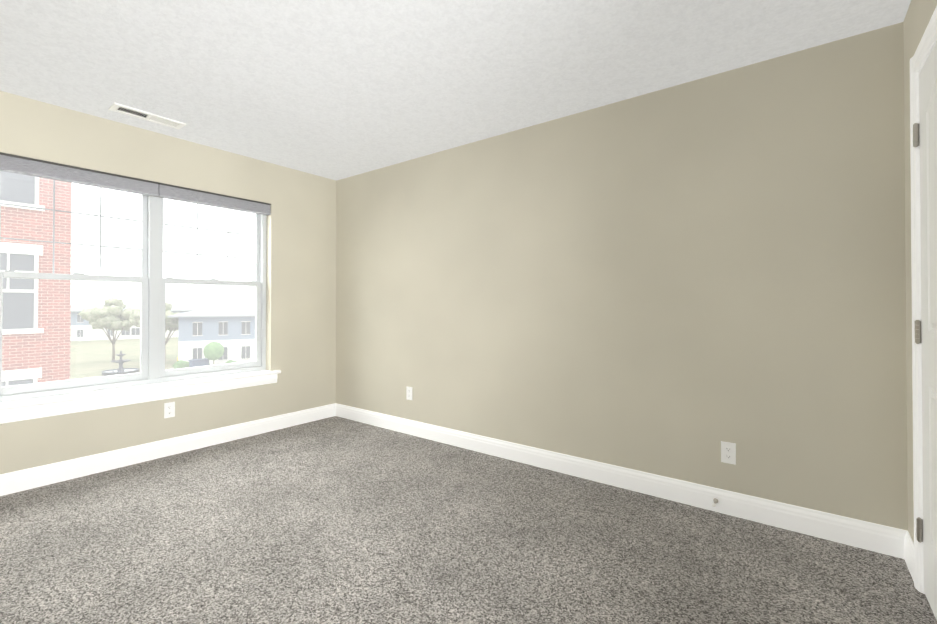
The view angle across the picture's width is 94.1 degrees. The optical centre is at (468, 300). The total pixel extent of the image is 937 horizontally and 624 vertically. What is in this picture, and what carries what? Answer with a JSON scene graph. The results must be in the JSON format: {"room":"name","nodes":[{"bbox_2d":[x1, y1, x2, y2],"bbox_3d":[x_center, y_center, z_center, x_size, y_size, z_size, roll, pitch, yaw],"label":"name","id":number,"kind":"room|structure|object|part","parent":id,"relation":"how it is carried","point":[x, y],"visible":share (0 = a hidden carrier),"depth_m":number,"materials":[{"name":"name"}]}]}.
{"room":"empty bedroom","nodes":[
{"label":"empty bedroom","id":0,"kind":"room"},
{"bbox_2d":[0,91,335,473],"bbox_3d":[-2.574,-0.044,3.118,0.200,2.440,4.100,0,-1,37],"label":"wall","id":1,"kind":"structure","parent":0,"point":[301,287],"depth_m":3.59,"materials":[{"name":"paint"}]},
{"bbox_2d":[0,171,265,401],"bbox_3d":[-2.428,-0.130,3.353,0.089,1.523,1.750,0,-1,37],"label":"window","id":2,"kind":"structure","parent":1,"relation":"in","point":[153,238],"depth_m":3.31,"materials":[{"name":"white plastic"}]},
{"bbox_2d":[1,180,255,281],"bbox_3d":[-2.422,-0.495,3.352,0.049,0.645,1.606,0,-1,37],"label":"grilles","id":3,"kind":"object","parent":2,"relation":"attached to","point":[100,246],"visible":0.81,"depth_m":3.12,"materials":[{"name":"grey"}]},
{"bbox_3d":[-2.428,-0.130,3.353,0.068,1.447,1.674,0,-1,37],"label":"window sash","id":4,"kind":"part","parent":2,"relation":"part of","materials":[{"name":"white plastic"}]},
{"bbox_2d":[0,152,270,204],"bbox_3d":[-2.354,-0.885,3.304,0.058,0.013,1.742,0,-1,37],"label":"blind headrail","id":5,"kind":"object","parent":1,"relation":"attached to","point":[53,163],"visible":0.7,"depth_m":3.11,"materials":[{"name":"grey"}]},
{"bbox_2d":[0,155,270,214],"bbox_3d":[-2.354,-0.835,3.303,0.058,0.087,1.742,0,-1,37],"label":"fabric","id":6,"kind":"object","parent":5,"relation":"hanging from","point":[41,169],"visible":0.98,"depth_m":3.11,"materials":[{"name":"grey fabric"}]},
{"bbox_2d":[0,370,280,423],"bbox_3d":[-2.344,0.688,3.282,0.129,0.115,1.900,0,-1,37],"label":"window sill","id":7,"kind":"structure","parent":1,"relation":"attached to","point":[25,409],"depth_m":3.09,"materials":[{"name":"white"}]},
{"bbox_2d":[0,403,335,495],"bbox_3d":[-2.492,1.112,3.039,0.014,0.127,3.630,0,-1,37],"label":"baseboard","id":8,"kind":"structure","parent":1,"relation":"attached to","point":[30,478],"depth_m":3.20,"materials":[{"name":"white wood"}]},
{"bbox_2d":[164,402,174,417],"bbox_3d":[-2.280,0.833,3.326,0.007,0.115,0.070,0,-1,37],"label":"outlet","id":9,"kind":"object","parent":1,"relation":"attached to","point":[169,407],"visible":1,"depth_m":3.32,"materials":[{"name":"white plastic"}]},
{"bbox_2d":[0,0,910,180],"bbox_3d":[-0.845,-1.335,1.817,4.540,0.120,4.100,0,-1,37],"label":"ceiling","id":10,"kind":"structure","parent":0,"point":[336,90],"depth_m":2.30,"materials":[{"name":"paint"}]},
{"bbox_2d":[108,102,185,128],"bbox_3d":[-2.191,-1.260,2.988,0.135,0.010,0.410,0,-1,37],"label":"ceiling vent","id":11,"kind":"object","parent":10,"relation":"in","point":[154,118],"depth_m":2.97,"materials":[{"name":"white metal"}]},
{"bbox_3d":[-2.191,-1.265,2.988,0.088,0.001,0.345,0,-1,37],"label":"dark ceiling air vent","id":12,"kind":"part","parent":11,"relation":"part of","materials":[{"name":"black metal"}]},
{"bbox_2d":[0,416,936,623],"bbox_3d":[-0.845,1.224,1.795,4.540,0.120,4.100,0,-1,37],"label":"floor","id":13,"kind":"structure","parent":0,"point":[335,520],"depth_m":2.04,"materials":[{"name":"carpet"}]},
{"bbox_2d":[336,22,907,530],"bbox_3d":[0.413,-0.042,3.299,4.340,2.440,0.200,0,-1,37],"label":"wall","id":14,"kind":"structure","parent":0,"point":[682,280],"depth_m":2.57,"materials":[{"name":"paint"}]},
{"bbox_2d":[406,386,411,399],"bbox_3d":[-0.526,0.823,3.874,0.070,0.115,0.007,0,-1,37],"label":"electrical outlet","id":15,"kind":"object","parent":14,"relation":"attached to","point":[408,393],"visible":1,"depth_m":3.87,"materials":[{"name":"white plastic"}]},
{"bbox_2d":[336,403,913,566],"bbox_3d":[0.301,1.114,3.240,4.220,0.127,0.014,0,-1,37],"label":"baseboard","id":16,"kind":"structure","parent":14,"relation":"attached to","point":[887,540],"depth_m":2.53,"materials":[{"name":"white wood"}]},
{"bbox_2d":[712,498,717,506],"bbox_3d":[1.347,1.108,2.386,0.026,0.026,0.081,0,-1,37],"label":"doorstop","id":17,"kind":"object","parent":16,"relation":"attached to","point":[715,500],"visible":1,"depth_m":2.40,"materials":[{"name":"grey metal"}]},
{"bbox_2d":[721,441,735,464],"bbox_3d":[1.426,0.835,2.393,0.070,0.115,0.007,0,-1,37],"label":"electrical outlet","id":18,"kind":"object","parent":14,"relation":"attached to","point":[728,452],"visible":1,"depth_m":2.39,"materials":[{"name":"white plastic"}]},
{"bbox_2d":[903,0,936,541],"bbox_3d":[0.916,-0.067,0.470,0.120,2.440,3.700,0,-1,37],"label":"wall","id":19,"kind":"structure","parent":0,"point":[919,14],"depth_m":1.91,"materials":[{"name":"paint"}]},
{"bbox_2d":[910,6,936,593],"bbox_3d":[1.601,0.082,1.387,0.138,2.157,0.970,0,-1,37],"label":"door frame","id":20,"kind":"structure","parent":19,"relation":"attached to","point":[924,46],"depth_m":1.75,"materials":[{"name":"white wood"}]},
{"bbox_2d":[913,41,936,620],"bbox_3d":[1.554,0.119,1.428,0.095,2.060,0.820,0,-1,37],"label":"door","id":21,"kind":"structure","parent":19,"relation":"in","point":[928,146],"depth_m":1.64,"materials":[{"name":"white wood"}]},
{"bbox_3d":[1.812,-0.666,1.743,0.051,0.097,0.017,0,-1,37],"label":"door hinge","id":22,"kind":"part","parent":21,"relation":"part of","materials":[{"name":"silver metal"}]},
{"bbox_3d":[1.812,0.124,1.736,0.051,0.097,0.017,0,-1,37],"label":"door hinge","id":23,"kind":"part","parent":21,"relation":"part of","materials":[{"name":"silver metal"}]},
{"bbox_3d":[1.812,0.914,1.729,0.051,0.097,0.017,0,-1,37],"label":"door hinge","id":24,"kind":"part","parent":21,"relation":"part of","materials":[{"name":"silver metal"}]},
{"label":"outside","id":25,"kind":"structure","parent":0,"visible":0},
{"bbox_2d":[70,337,177,379],"bbox_3d":[-98.355,9.006,92.210,259.400,0.500,430.000,0,-1,37],"label":"ground","id":26,"kind":"structure","parent":25,"point":[97,364],"depth_m":66.79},
{"bbox_2d":[1,177,71,382],"bbox_3d":[-20.267,-0.155,5.276,8.000,16.300,21.750,0,-1,37],"label":"brick","id":27,"kind":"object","parent":26,"relation":"on","point":[27,346],"depth_m":11.17,"materials":[{"name":"red brick"}]},
{"bbox_2d":[0,253,33,328],"bbox_3d":[-11.100,-0.232,10.726,0.020,1.849,0.579,0,-1,37],"label":"glass","id":28,"kind":"object","parent":27,"relation":"attached to","point":[27,320],"depth_m":10.73,"materials":[{"name":"grey glass"}]},
{"bbox_2d":[1,171,34,204],"bbox_3d":[-11.099,-2.775,10.749,0.020,0.710,0.574,0,-1,37],"label":"glass","id":29,"kind":"object","parent":27,"relation":"attached to","point":[31,197],"depth_m":10.73,"materials":[{"name":"grey glass"}]},
{"bbox_2d":[0,177,44,385],"bbox_3d":[-13.527,-0.326,7.470,0.090,14.620,9.050,0,-1,37],"label":"trim","id":30,"kind":"structure","parent":27,"relation":"attached to","point":[21,374],"depth_m":10.81,"materials":[{"name":"white"}]},
{"bbox_2d":[78,297,132,359],"bbox_3d":[-49.731,3.990,60.659,7.056,8.998,6.727,0,-1,37],"label":"tree","id":31,"kind":"object","parent":26,"relation":"on","point":[110,302],"depth_m":58.86,"materials":[{"name":"brown plant"}]},
{"bbox_2d":[101,351,139,375],"bbox_3d":[-40.065,7.021,50.264,3.528,2.736,3.528,0,-1,37],"label":"fountain","id":32,"kind":"object","parent":26,"relation":"on","point":[118,371],"depth_m":50.06,"materials":[{"name":"grey stone"}]},
{"bbox_2d":[71,326,177,340],"bbox_3d":[-85.375,7.204,103.481,40.000,3.300,14.000,0,-1,-38],"label":"house","id":33,"kind":"structure","parent":26,"relation":"on","point":[86,334],"depth_m":96.69,"materials":[{"name":"white"}]},
{"bbox_2d":[77,330,82,336],"bbox_3d":[-84.707,7.081,95.119,1.000,1.600,0.030,0,-1,-38],"label":"glass","id":34,"kind":"object","parent":33,"relation":"attached to","point":[79,332],"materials":[{"name":"grey glass"}]},
{"bbox_2d":[77,316,135,339],"bbox_3d":[-80.961,5.606,97.971,21.360,6.400,0.140,0,-1,-38],"label":"window trim","id":35,"kind":"object","parent":33,"relation":"attached to","point":[98,330],"depth_m":96.92,"materials":[{"name":"white"}]},
{"bbox_2d":[121,329,129,334],"bbox_3d":[-78.546,7.123,99.902,1.500,1.600,0.030,0,-1,-38],"label":"glass","id":36,"kind":"object","parent":33,"relation":"attached to","point":[127,332],"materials":[{"name":"grey glass"}]},
{"bbox_2d":[71,311,188,325],"bbox_3d":[-85.375,4.004,103.509,40.000,3.100,14.000,0,-1,-38],"label":"house","id":37,"kind":"structure","parent":33,"relation":"on","point":[74,320],"depth_m":94.78,"materials":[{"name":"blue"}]},
{"bbox_2d":[71,304,202,311],"bbox_3d":[-85.375,1.605,103.530,42.000,1.700,16.000,0,-1,-38],"label":"roof","id":38,"kind":"structure","parent":37,"relation":"on","point":[176,307],"depth_m":103.17,"materials":[{"name":"grey"}]},
{"bbox_2d":[131,328,139,334],"bbox_3d":[-77.124,7.133,101.006,1.500,1.600,0.030,0,-1,-38],"label":"glass","id":39,"kind":"object","parent":33,"relation":"attached to","point":[137,329],"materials":[{"name":"grey glass"}]},
{"bbox_2d":[129,302,178,361],"bbox_3d":[-41.623,4.123,59.937,7.813,8.720,8.123,0,-1,37],"label":"tree","id":40,"kind":"object","parent":26,"relation":"on","point":[133,318],"depth_m":57.77,"materials":[{"name":"brown plant"}]},
{"bbox_2d":[172,360,188,368],"bbox_3d":[-34.531,7.778,52.463,1.823,1.300,1.800,0,-1,37],"label":"shrub","id":41,"kind":"object","parent":26,"relation":"on","point":[180,363],"depth_m":51.91,"materials":[{"name":"green plant"}]},
{"bbox_2d":[188,358,208,366],"bbox_3d":[-31.631,7.638,51.266,1.200,1.520,2.200,0,-1,37],"label":"sign box","id":42,"kind":"object","parent":26,"relation":"on","point":[204,361],"depth_m":50.89,"materials":[{"name":"blue"}]},
{"bbox_2d":[203,342,223,363],"bbox_3d":[-29.838,6.596,51.091,2.092,3.600,2.200,0,-1,37],"label":"topiary tree","id":43,"kind":"object","parent":26,"relation":"on","point":[213,354],"depth_m":50.42,"materials":[{"name":"green plant"}]},
{"bbox_2d":[178,341,254,364],"bbox_3d":[-27.428,6.856,63.666,24.000,3.300,10.000,0,-1,-28],"label":"house","id":44,"kind":"structure","parent":26,"relation":"on","point":[232,345],"depth_m":56.12,"materials":[{"name":"white"}]},
{"bbox_2d":[193,348,201,358],"bbox_3d":[-33.932,6.726,54.565,1.000,1.600,0.047,0,-1,-29],"label":"glass","id":45,"kind":"object","parent":44,"relation":"attached to","point":[199,349],"depth_m":54.61,"materials":[{"name":"grey glass"}]},
{"bbox_2d":[178,317,254,340],"bbox_3d":[-27.428,3.656,63.694,24.000,3.100,10.000,0,-1,-28],"label":"storey","id":46,"kind":"object","parent":44,"relation":"on","point":[217,336],"depth_m":55.41,"materials":[{"name":"blue"}]},
{"bbox_2d":[193,323,201,334],"bbox_3d":[-33.932,3.526,54.593,1.000,1.600,0.047,0,-1,-29],"label":"glass","id":47,"kind":"object","parent":46,"relation":"attached to","point":[200,325],"depth_m":54.54,"materials":[{"name":"grey glass"}]},
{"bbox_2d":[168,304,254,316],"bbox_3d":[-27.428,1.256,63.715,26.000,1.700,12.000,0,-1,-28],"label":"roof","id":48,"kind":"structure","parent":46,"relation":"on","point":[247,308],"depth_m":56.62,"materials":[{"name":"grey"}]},
{"bbox_2d":[219,322,227,334],"bbox_3d":[-31.456,3.538,55.900,1.000,1.600,0.048,0,-1,-29],"label":"glass","id":49,"kind":"object","parent":46,"relation":"attached to","point":[221,327],"depth_m":55.90,"materials":[{"name":"grey glass"}]},
{"bbox_2d":[242,322,249,333],"bbox_3d":[-29.156,3.548,57.113,1.000,1.600,0.048,0,-1,-29],"label":"glass","id":50,"kind":"object","parent":46,"relation":"attached to","point":[244,325],"depth_m":57.08,"materials":[{"name":"grey glass"}]},
{"bbox_2d":[178,339,254,342],"bbox_3d":[-25.081,5.167,59.232,24.000,0.240,0.060,0,-1,-28],"label":"belt","id":51,"kind":"object","parent":44,"relation":"attached to","point":[216,341],"depth_m":55.51,"materials":[{"name":"white"}]},
{"bbox_2d":[192,321,250,360],"bbox_3d":[-24.974,5.267,59.243,21.360,6.400,0.140,0,-1,-28],"label":"window trim","id":52,"kind":"object","parent":44,"relation":"attached to","point":[224,346],"depth_m":54.74,"materials":[{"name":"white paint"}]},
{"bbox_2d":[218,347,227,359],"bbox_3d":[-31.456,6.738,55.872,1.000,1.600,0.048,0,-1,-29],"label":"glass","id":53,"kind":"object","parent":44,"relation":"attached to","point":[224,357],"depth_m":55.94,"materials":[{"name":"grey"}]},
{"bbox_2d":[241,346,249,358],"bbox_3d":[-29.156,6.748,57.085,1.000,1.600,0.048,0,-1,-29],"label":"glass","id":54,"kind":"object","parent":44,"relation":"attached to","point":[246,352],"depth_m":57.06,"materials":[{"name":"grey glass"}]}
]}

